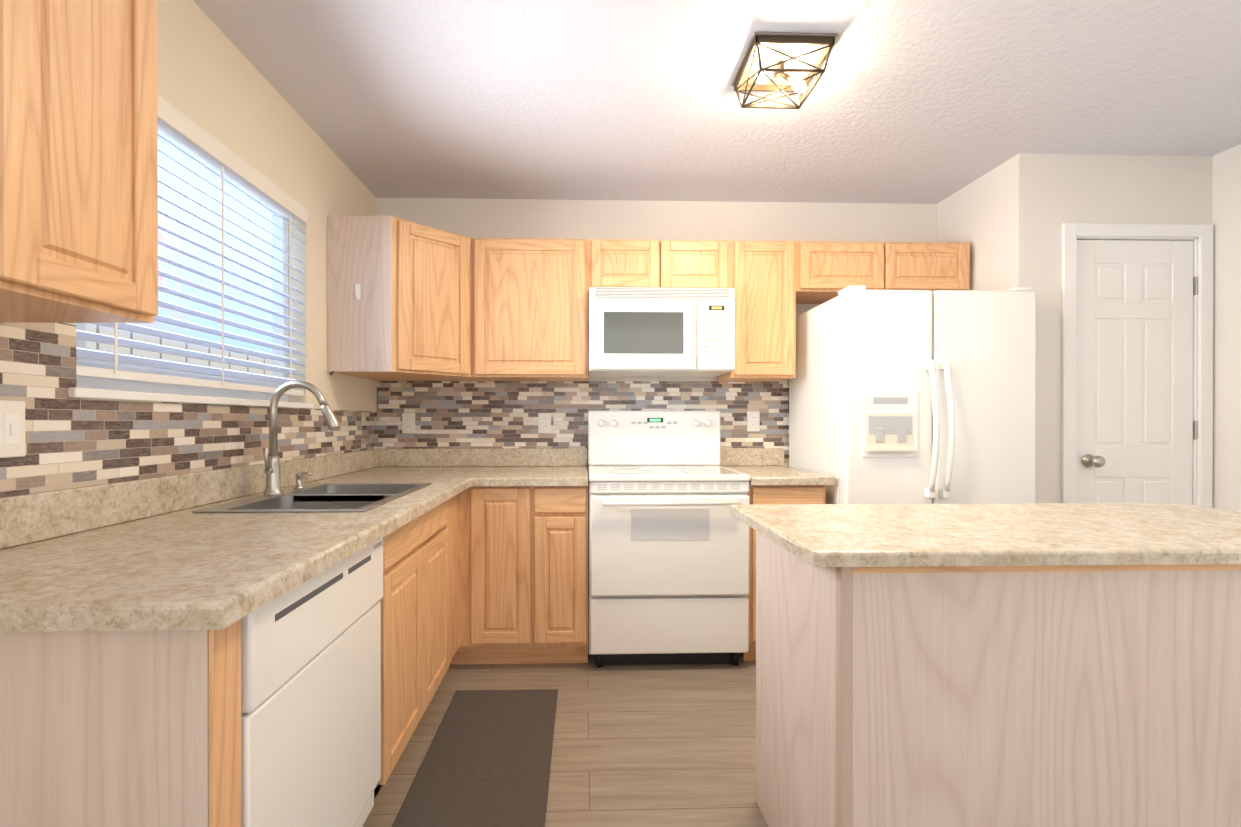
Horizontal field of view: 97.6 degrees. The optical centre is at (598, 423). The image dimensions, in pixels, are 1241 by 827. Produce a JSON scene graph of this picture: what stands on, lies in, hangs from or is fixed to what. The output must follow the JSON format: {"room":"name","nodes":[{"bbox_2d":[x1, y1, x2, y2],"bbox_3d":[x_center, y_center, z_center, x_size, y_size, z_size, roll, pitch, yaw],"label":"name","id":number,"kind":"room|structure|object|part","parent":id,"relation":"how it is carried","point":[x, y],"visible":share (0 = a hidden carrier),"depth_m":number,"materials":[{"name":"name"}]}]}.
{"room":"kitchen","nodes":[
{"label":"kitchen","id":0,"kind":"room"},
{"bbox_2d":[65,0,375,411],"bbox_3d":[-1.290,-0.063,0.439,0.150,2.470,5.710,0,0,-2],"label":"wall","id":1,"kind":"structure","parent":0,"point":[213,82],"depth_m":2.17,"materials":[{"name":"paint"}]},
{"bbox_2d":[0,0,55,303],"bbox_3d":[-1.057,-0.599,0.653,0.324,0.782,0.430,0,0,-2],"label":"upper cabinet","id":2,"kind":"object","parent":1,"relation":"attached to","point":[27,27],"depth_m":0.86,"materials":[{"name":"brown wood"}]},
{"bbox_2d":[0,0,157,322],"bbox_3d":[-1.065,-0.600,0.938,0.324,0.782,0.380,0,0,-2],"label":"upper cabinet","id":3,"kind":"object","parent":1,"relation":"attached to","point":[78,180],"depth_m":1.01,"materials":[{"name":"brown wood"}]},
{"bbox_2d":[0,321,376,497],"bbox_3d":[-1.253,-0.033,1.915,0.006,0.400,2.460,0,0,-2],"label":"wall tile","id":4,"kind":"structure","parent":1,"relation":"attached to","point":[70,443],"depth_m":1.39,"materials":[{"name":"tile"}]},
{"bbox_2d":[0,400,24,457],"bbox_3d":[-1.222,0.011,1.101,0.010,0.118,0.118,0,0,-2],"label":"outlet","id":5,"kind":"object","parent":4,"relation":"attached to","point":[12,428],"visible":1,"depth_m":1.13,"materials":[{"name":"white plastic"}]},
{"bbox_2d":[68,93,312,408],"bbox_3d":[-1.317,-0.495,1.814,0.172,0.867,1.115,0,0,-2],"label":"window blind","id":6,"kind":"structure","parent":1,"relation":"in","point":[218,327],"depth_m":1.84,"materials":[{"name":"white plastic"}]},
{"bbox_3d":[-1.394,-0.496,1.812,0.018,0.863,1.073,0,0,-2],"label":"glass exterior","id":7,"kind":"part","parent":6,"relation":"part of","materials":[{"name":"glass"}]},
{"bbox_2d":[327,215,423,380],"bbox_3d":[-1.131,-0.610,2.845,0.298,0.730,0.600,0,0,-2],"label":"upper cabinet","id":8,"kind":"object","parent":1,"relation":"attached to","point":[359,248],"depth_m":2.55,"materials":[{"name":"brown wood"}]},
{"bbox_2d":[363,632,767,826],"bbox_3d":[0.920,1.221,0.504,4.570,0.100,5.710,0,0,-2],"label":"floor","id":9,"kind":"structure","parent":0,"point":[673,745],"depth_m":1.99,"materials":[{"name":"brown wood"}]},
{"bbox_2d":[241,537,382,826],"bbox_3d":[-0.897,0.735,1.207,0.616,0.868,0.610,0,0,-2],"label":"dishwasher","id":10,"kind":"object","parent":9,"relation":"on","point":[311,702],"visible":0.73,"depth_m":1.14,"materials":[{"name":"white metal"}]},
{"bbox_2d":[380,491,463,712],"bbox_3d":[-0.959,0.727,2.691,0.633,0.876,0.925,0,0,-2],"label":"base cabinet","id":11,"kind":"object","parent":9,"relation":"on","point":[422,602],"depth_m":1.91,"materials":[{"name":"brown wood"}]},
{"bbox_2d":[0,449,475,631],"bbox_3d":[-0.910,0.220,1.960,0.690,0.142,2.388,0,0,-2],"label":"countertop","id":12,"kind":"structure","parent":11,"relation":"on","point":[156,553],"depth_m":1.15,"materials":[{"name":"laminate"}]},
{"bbox_2d":[263,380,340,495],"bbox_3d":[-1.033,0.048,1.948,0.260,0.397,0.243,0,0,-2],"label":"faucet","id":13,"kind":"object","parent":12,"relation":"on","point":[272,462],"depth_m":1.88,"materials":[{"name":"silver metal"}]},
{"bbox_2d":[191,380,431,512],"bbox_3d":[-0.925,0.143,1.895,0.486,0.587,0.696,0,0,-2],"label":"sink","id":14,"kind":"object","parent":12,"relation":"in","point":[334,497],"visible":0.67,"depth_m":1.88,"materials":[{"name":"silver metal"}]},
{"bbox_2d":[191,483,431,512],"bbox_3d":[-0.925,0.342,1.896,0.486,0.190,0.696,0,0,-2],"label":"basin","id":15,"kind":"object","parent":14,"relation":"in","point":[314,497],"depth_m":1.88,"materials":[{"name":"silver metal"}]},
{"bbox_2d":[392,689,557,826],"bbox_3d":[-0.371,1.164,1.389,0.442,0.008,1.950,0,0,-2],"label":"rug","id":16,"kind":"object","parent":9,"relation":"on","point":[486,762],"visible":1,"depth_m":1.84,"materials":[{"name":"fabric"}]},
{"bbox_2d":[464,486,547,663],"bbox_3d":[-0.461,0.726,2.852,0.410,0.876,0.632,0,0,-2],"label":"base cabinet","id":17,"kind":"object","parent":9,"relation":"on","point":[506,527],"depth_m":2.54,"materials":[{"name":"brown wood"}]},
{"bbox_2d":[548,486,587,662],"bbox_3d":[-0.222,0.726,2.858,0.328,0.876,0.632,0,0,-2],"label":"base cabinet","id":18,"kind":"object","parent":9,"relation":"on","point":[567,505],"depth_m":2.55,"materials":[{"name":"brown wood"}]},
{"bbox_2d":[472,448,587,485],"bbox_3d":[-0.324,0.217,2.841,0.531,0.142,0.658,0,0,-2],"label":"countertop","id":19,"kind":"structure","parent":18,"relation":"on","point":[494,466],"depth_m":3.08,"materials":[{"name":"laminate"}]},
{"bbox_2d":[588,411,749,667],"bbox_3d":[0.325,0.545,2.827,0.756,1.237,0.705,0,0,-2],"label":"range","id":20,"kind":"object","parent":9,"relation":"on","point":[668,558],"visible":1,"depth_m":2.54,"materials":[{"name":"white metal"}]},
{"bbox_2d":[739,485,825,660],"bbox_3d":[0.892,0.726,2.889,0.373,0.876,0.632,0,0,-2],"label":"base cabinet","id":21,"kind":"object","parent":9,"relation":"on","point":[758,494],"depth_m":2.57,"materials":[{"name":"brown wood"}]},
{"bbox_2d":[720,448,833,484],"bbox_3d":[0.901,0.217,2.875,0.393,0.142,0.658,0,0,-2],"label":"countertop","id":22,"kind":"structure","parent":21,"relation":"on","point":[765,466],"depth_m":3.01,"materials":[{"name":"laminate"}]},
{"bbox_2d":[789,286,1035,503],"bbox_3d":[1.571,0.264,2.808,0.900,1.800,0.774,0,0,-2],"label":"fridge","id":23,"kind":"object","parent":9,"relation":"on","point":[912,396],"visible":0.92,"depth_m":2.50,"materials":[{"name":"white metal"}]},
{"bbox_2d":[756,531,1240,826],"bbox_3d":[1.161,0.727,1.420,1.337,0.882,0.559,0,0,-2],"label":"kitchen island","id":24,"kind":"object","parent":9,"relation":"on","point":[1011,665],"depth_m":1.14,"materials":[{"name":"brown wood"}]},
{"bbox_2d":[730,503,1240,570],"bbox_3d":[1.140,0.270,1.415,1.438,0.031,0.624,0,0,-2],"label":"island countertop","id":25,"kind":"structure","parent":24,"relation":"on","point":[823,536],"depth_m":1.26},
{"bbox_2d":[376,198,936,469],"bbox_3d":[0.435,-0.073,3.268,3.455,2.470,0.150,0,0,-2],"label":"wall","id":26,"kind":"structure","parent":0,"point":[660,220],"depth_m":3.19,"materials":[{"name":"paint"}]},
{"bbox_2d":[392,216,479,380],"bbox_3d":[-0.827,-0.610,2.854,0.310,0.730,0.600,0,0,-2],"label":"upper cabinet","id":27,"kind":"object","parent":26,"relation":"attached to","point":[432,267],"depth_m":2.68,"materials":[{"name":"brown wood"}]},
{"bbox_2d":[472,238,591,380],"bbox_3d":[-0.394,-0.610,2.983,0.668,0.730,0.366,0,0,-2],"label":"upper cabinet","id":28,"kind":"object","parent":26,"relation":"attached to","point":[530,297],"depth_m":2.85,"materials":[{"name":"brown wood"}]},
{"bbox_2d":[377,381,788,468],"bbox_3d":[-0.062,0.008,3.176,2.444,0.510,0.006,0,0,-2],"label":"wall tile","id":29,"kind":"structure","parent":26,"relation":"attached to","point":[473,414],"depth_m":3.17,"materials":[{"name":"tile"}]},
{"bbox_2d":[402,413,414,432],"bbox_3d":[-1.100,-0.002,3.140,0.075,0.118,0.007,0,0,-2],"label":"electrical outlet","id":30,"kind":"object","parent":29,"relation":"attached to","point":[408,422],"visible":1,"depth_m":3.14,"materials":[{"name":"white plastic"}]},
{"bbox_2d":[538,413,550,432],"bbox_3d":[-0.315,-0.002,3.162,0.075,0.118,0.007,0,0,-2],"label":"electrical outlet","id":31,"kind":"object","parent":29,"relation":"attached to","point":[544,422],"visible":1,"depth_m":3.16,"materials":[{"name":"white plastic"}]},
{"bbox_2d":[747,411,759,430],"bbox_3d":[0.909,-0.013,3.196,0.075,0.118,0.007,0,0,-2],"label":"electrical outlet","id":32,"kind":"object","parent":29,"relation":"attached to","point":[753,420],"visible":1,"depth_m":3.19,"materials":[{"name":"white plastic"}]},
{"bbox_2d":[592,239,671,287],"bbox_3d":[0.157,-0.841,3.019,0.434,0.268,0.323,0,0,-2],"label":"upper cabinet","id":33,"kind":"object","parent":26,"relation":"attached to","point":[615,262],"depth_m":2.86,"materials":[{"name":"brown wood"}]},
{"bbox_2d":[588,287,734,376],"bbox_3d":[0.321,-0.485,2.954,0.752,0.427,0.448,0,0,-2],"label":"microwave","id":34,"kind":"object","parent":33,"relation":"attached to","point":[656,332],"visible":1,"depth_m":2.77,"materials":[{"name":"white"}]},
{"bbox_2d":[672,240,735,291],"bbox_3d":[0.482,-0.841,3.028,0.435,0.268,0.323,0,0,-2],"label":"upper cabinet","id":35,"kind":"object","parent":26,"relation":"attached to","point":[695,263],"depth_m":2.87,"materials":[{"name":"brown wood"}]},
{"bbox_2d":[717,241,799,381],"bbox_3d":[0.874,-0.610,3.039,0.350,0.730,0.323,0,0,-2],"label":"upper cabinet","id":36,"kind":"object","parent":26,"relation":"attached to","point":[767,294],"depth_m":2.88,"materials":[{"name":"brown wood"}]},
{"bbox_2d":[800,241,899,303],"bbox_3d":[1.314,-0.842,3.051,0.530,0.268,0.323,0,0,-2],"label":"upper cabinet","id":37,"kind":"object","parent":26,"relation":"attached to","point":[827,268],"depth_m":2.89,"materials":[{"name":"brown wood"}]},
{"bbox_2d":[900,242,969,291],"bbox_3d":[1.734,-0.842,3.063,0.530,0.268,0.323,0,0,-2],"label":"upper cabinet","id":38,"kind":"object","parent":26,"relation":"attached to","point":[933,266],"depth_m":2.90,"materials":[{"name":"brown wood"}]},
{"bbox_2d":[193,0,1240,203],"bbox_3d":[0.920,-1.349,0.496,4.570,0.100,5.710,0,0,-2],"label":"ceiling","id":39,"kind":"structure","parent":0,"point":[921,101],"depth_m":2.13,"materials":[{"name":"white paint"}]},
{"bbox_2d":[731,32,837,108],"bbox_3d":[0.654,-1.248,1.949,0.284,0.109,0.284,0,0,-2],"label":"ceiling light","id":40,"kind":"object","parent":39,"relation":"attached to","point":[776,62],"visible":1,"depth_m":1.92,"materials":[{"name":"grey"}]},
{"bbox_2d":[937,153,1042,502],"bbox_3d":[2.082,-0.072,2.933,0.120,2.470,0.610,0,0,-2],"label":"wall","id":41,"kind":"structure","parent":0,"point":[994,218],"depth_m":2.69,"materials":[{"name":"paint"}]},
{"bbox_2d":[1043,154,1212,502],"bbox_3d":[2.571,-0.071,2.702,0.845,2.470,0.120,0,0,-2],"label":"wall","id":42,"kind":"structure","parent":0,"point":[1128,189],"depth_m":2.63,"materials":[{"name":"paint"}]},
{"bbox_2d":[1076,240,1197,504],"bbox_3d":[2.620,0.128,2.634,0.614,2.048,0.105,0,0,-2],"label":"pantry door","id":43,"kind":"structure","parent":42,"relation":"in","point":[1136,429],"depth_m":2.65,"materials":[{"name":"white wood"}]},
{"bbox_2d":[1061,223,1212,507],"bbox_3d":[2.611,0.098,2.696,0.744,2.132,0.136,0,0,-2],"label":"door frame","id":44,"kind":"structure","parent":42,"relation":"attached to","point":[1200,236],"depth_m":2.63,"materials":[{"name":"white wood"}]},
{"bbox_2d":[1212,144,1240,511],"bbox_3d":[3.138,-0.063,0.242,0.150,2.470,5.070,0,0,-2],"label":"wall","id":45,"kind":"structure","parent":0,"point":[1226,223],"depth_m":2.59,"materials":[{"name":"paint"}]}
]}

